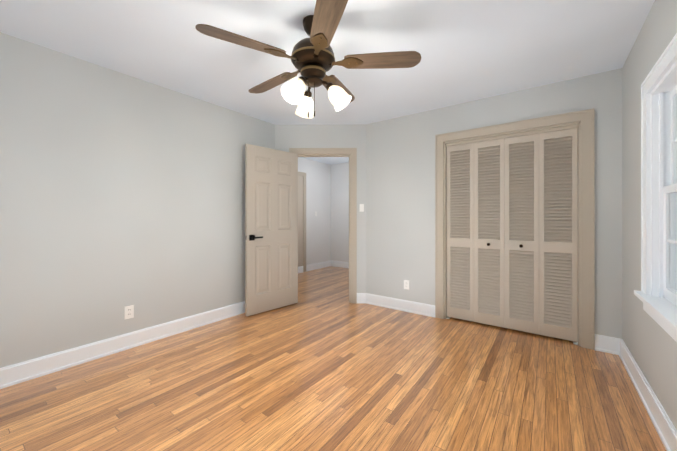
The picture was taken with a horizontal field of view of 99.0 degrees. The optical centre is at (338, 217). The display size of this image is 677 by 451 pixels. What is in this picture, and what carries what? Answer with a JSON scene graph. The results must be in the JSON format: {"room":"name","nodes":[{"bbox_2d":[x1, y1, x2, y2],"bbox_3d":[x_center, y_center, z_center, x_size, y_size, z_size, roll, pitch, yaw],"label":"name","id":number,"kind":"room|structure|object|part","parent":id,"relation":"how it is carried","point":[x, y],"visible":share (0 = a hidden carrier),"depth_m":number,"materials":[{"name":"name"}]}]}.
{"room":"empty bedroom","nodes":[
{"label":"empty bedroom","id":0,"kind":"room"},
{"bbox_2d":[0,32,274,367],"bbox_3d":[-1.988,-0.050,2.547,0.130,2.440,3.600,0,0,36],"label":"wall","id":1,"kind":"structure","parent":0,"point":[119,191],"depth_m":2.46,"materials":[{"name":"paint"}]},
{"bbox_2d":[0,301,244,388],"bbox_3d":[-1.887,1.102,2.553,0.026,0.135,3.470,0,0,36],"label":"baseboard","id":2,"kind":"structure","parent":1,"relation":"attached to","point":[17,373],"depth_m":2.44,"materials":[{"name":"white"}]},
{"bbox_2d":[124,305,133,319],"bbox_3d":[-1.874,0.850,2.587,0.008,0.114,0.070,0,0,36],"label":"outlet","id":3,"kind":"object","parent":1,"relation":"attached to","point":[128,312],"visible":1,"depth_m":2.58,"materials":[{"name":"white plastic"}]},
{"bbox_2d":[298,157,329,264],"bbox_3d":[-1.406,-0.049,5.381,0.100,2.440,4.200,0,0,36],"label":"wall","id":4,"kind":"structure","parent":0,"point":[327,201],"depth_m":6.56,"materials":[{"name":"paint"}]},
{"bbox_2d":[298,172,305,271],"bbox_3d":[-0.997,0.107,5.837,0.020,2.128,0.996,0,0,36],"label":"door frame","id":5,"kind":"structure","parent":4,"relation":"attached to","point":[301,218],"depth_m":6.16,"materials":[{"name":"beige wood"}]},
{"bbox_2d":[298,260,330,272],"bbox_3d":[-1.359,1.104,5.346,0.016,0.135,4.000,0,0,36],"label":"baseboard","id":6,"kind":"structure","parent":4,"relation":"attached to","point":[309,267],"depth_m":6.48,"materials":[{"name":"white"}]},
{"bbox_2d":[275,124,365,292],"bbox_3d":[-0.296,-0.050,4.020,1.352,2.440,0.130,0,0,1],"label":"wall","id":7,"kind":"structure","parent":0,"point":[287,137],"depth_m":3.95,"materials":[{"name":"paint"}]},
{"bbox_2d":[245,144,297,315],"bbox_3d":[-0.821,0.149,3.663,0.147,2.018,0.768,0,0,43],"label":"door leaf","id":8,"kind":"structure","parent":7,"relation":"in","point":[271,229],"depth_m":3.61,"materials":[{"name":"beige wood"}]},
{"bbox_2d":[289,148,356,302],"bbox_3d":[-0.212,0.114,4.006,0.917,2.114,0.157,0,0,1],"label":"door frame","id":9,"kind":"structure","parent":7,"relation":"attached to","point":[352,152],"depth_m":3.93,"materials":[{"name":"beige wood"}]},
{"bbox_2d":[357,293,365,302],"bbox_3d":[-0.246,1.103,3.941,1.252,0.135,0.026,0,0,1],"label":"baseboard","id":10,"kind":"structure","parent":7,"relation":"attached to","point":[361,297],"depth_m":3.93,"materials":[{"name":"white"}]},
{"bbox_2d":[360,204,363,211],"bbox_3d":[0.318,-0.130,3.946,0.050,0.104,0.038,0,0,36],"label":"light switch","id":11,"kind":"object","parent":7,"relation":"attached to","point":[361,207],"visible":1,"depth_m":3.94,"materials":[{"name":"white plastic"}]},
{"bbox_2d":[0,0,654,164],"bbox_3d":[-0.393,-1.295,3.709,6.270,0.050,7.700,0,0,36],"label":"ceiling","id":12,"kind":"structure","parent":0,"point":[470,50],"depth_m":2.11,"materials":[{"name":"paint"}]},
{"bbox_2d":[195,0,420,117],"bbox_3d":[-0.195,-0.956,1.919,1.284,0.630,1.316,0,0,36],"label":"ceiling fan","id":13,"kind":"object","parent":12,"relation":"hanging from","point":[312,57],"visible":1,"depth_m":1.80,"materials":[{"name":"brown wood"}]},
{"bbox_3d":[-0.545,-1.002,1.645,0.485,0.007,0.138,0,12,-32],"label":"blade","id":14,"kind":"part","parent":13,"relation":"part of","materials":[{"name":"brown wood"}]},
{"bbox_3d":[-0.507,-1.002,2.169,0.485,0.007,0.138,0,12,40],"label":"blade","id":15,"kind":"part","parent":13,"relation":"part of","materials":[{"name":"brown wood"}]},
{"bbox_3d":[-0.058,-1.002,1.446,0.138,0.007,0.485,12,-3,-13],"label":"blade","id":16,"kind":"part","parent":13,"relation":"part of","materials":[{"name":"brown wood"}]},
{"bbox_3d":[0.004,-1.002,2.295,0.138,0.007,0.485,-13,-5,22],"label":"blade","id":17,"kind":"part","parent":13,"relation":"part of","materials":[{"name":"brown wood"}]},
{"label":"blade","id":18,"kind":"part","parent":13,"relation":"part of","materials":[{"name":"brown wood"}]},
{"bbox_2d":[0,266,665,450],"bbox_3d":[-0.393,1.195,3.708,6.270,0.050,7.700,0,0,36],"label":"floor","id":19,"kind":"structure","parent":0,"point":[323,364],"depth_m":1.94,"materials":[{"name":"brown wood"}]},
{"bbox_2d":[330,162,348,261],"bbox_3d":[0.931,-0.049,6.210,2.650,2.440,0.100,0,0,36],"label":"wall","id":20,"kind":"structure","parent":0,"point":[339,173],"depth_m":6.81,"materials":[{"name":"paint"}]},
{"bbox_2d":[331,260,348,267],"bbox_3d":[0.860,1.104,6.189,2.540,0.135,0.016,0,0,36],"label":"baseboard","id":21,"kind":"structure","parent":20,"relation":"attached to","point":[333,263],"depth_m":6.78,"materials":[{"name":"white wood"}]},
{"bbox_2d":[366,68,621,338],"bbox_3d":[1.488,-0.050,3.217,2.653,2.440,0.130,0,0,36],"label":"wall","id":22,"kind":"structure","parent":0,"point":[400,200],"depth_m":3.41,"materials":[{"name":"paint"}]},
{"bbox_2d":[404,280,408,289],"bbox_3d":[0.848,0.840,3.600,0.070,0.114,0.008,0,0,36],"label":"outlet","id":23,"kind":"object","parent":22,"relation":"attached to","point":[406,284],"visible":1,"depth_m":3.60,"materials":[{"name":"white plastic"}]},
{"bbox_2d":[447,143,473,321],"bbox_3d":[1.380,0.164,3.275,0.292,1.968,0.036,0,0,36],"label":"closet door leaf","id":24,"kind":"structure","parent":22,"relation":"in","point":[460,231],"depth_m":3.27,"materials":[{"name":"beige wood"}]},
{"bbox_2d":[474,139,504,327],"bbox_3d":[1.608,0.164,3.089,0.292,1.968,0.066,0,0,36],"label":"closet door leaf","id":25,"kind":"structure","parent":22,"relation":"in","point":[489,232],"depth_m":3.09,"materials":[{"name":"beige wood"}]},
{"bbox_2d":[366,293,620,354],"bbox_3d":[1.389,1.103,3.192,2.523,0.135,0.026,0,0,36],"label":"baseboard","id":26,"kind":"structure","parent":22,"relation":"attached to","point":[608,344],"depth_m":3.49,"materials":[{"name":"white"}]},
{"bbox_2d":[435,108,594,349],"bbox_3d":[1.745,0.150,3.028,1.215,2.040,0.130,0,0,36],"label":"door frame","id":27,"kind":"structure","parent":22,"relation":"attached to","point":[560,127],"depth_m":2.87,"materials":[{"name":"beige wood"}]},
{"bbox_2d":[505,134,538,333],"bbox_3d":[1.845,0.164,2.916,0.292,1.968,0.066,0,0,36],"label":"closet door leaf","id":28,"kind":"structure","parent":22,"relation":"in","point":[521,233],"depth_m":2.92,"materials":[{"name":"beige wood"}]},
{"bbox_2d":[539,128,577,341],"bbox_3d":[2.091,0.164,2.754,0.292,1.968,0.036,0,0,36],"label":"closet door leaf","id":29,"kind":"structure","parent":22,"relation":"in","point":[558,234],"depth_m":2.74,"materials":[{"name":"beige wood"}]},
{"bbox_2d":[622,0,676,429],"bbox_3d":[2.083,-0.051,1.895,0.130,2.440,7.700,0,0,36],"label":"wall","id":30,"kind":"structure","parent":0,"point":[650,343],"depth_m":1.99,"materials":[{"name":"paint"}]},
{"bbox_2d":[619,339,676,450],"bbox_3d":[1.163,1.101,0.770,0.026,0.135,4.200,0,0,36],"label":"baseboard","id":31,"kind":"structure","parent":30,"relation":"attached to","point":[665,428],"depth_m":1.71,"materials":[{"name":"white"}]},
{"bbox_2d":[634,290,676,341],"bbox_3d":[1.617,0.532,1.374,0.104,0.113,1.200,0,0,36],"label":"window sill","id":32,"kind":"structure","parent":30,"relation":"attached to","point":[661,312],"depth_m":1.54,"materials":[{"name":"white"}]},
{"bbox_2d":[641,33,676,306],"bbox_3d":[1.661,-0.184,1.342,0.157,1.328,1.143,0,0,36],"label":"window","id":33,"kind":"structure","parent":30,"relation":"in","point":[664,188],"depth_m":1.72,"materials":[{"name":"white"}]}
]}

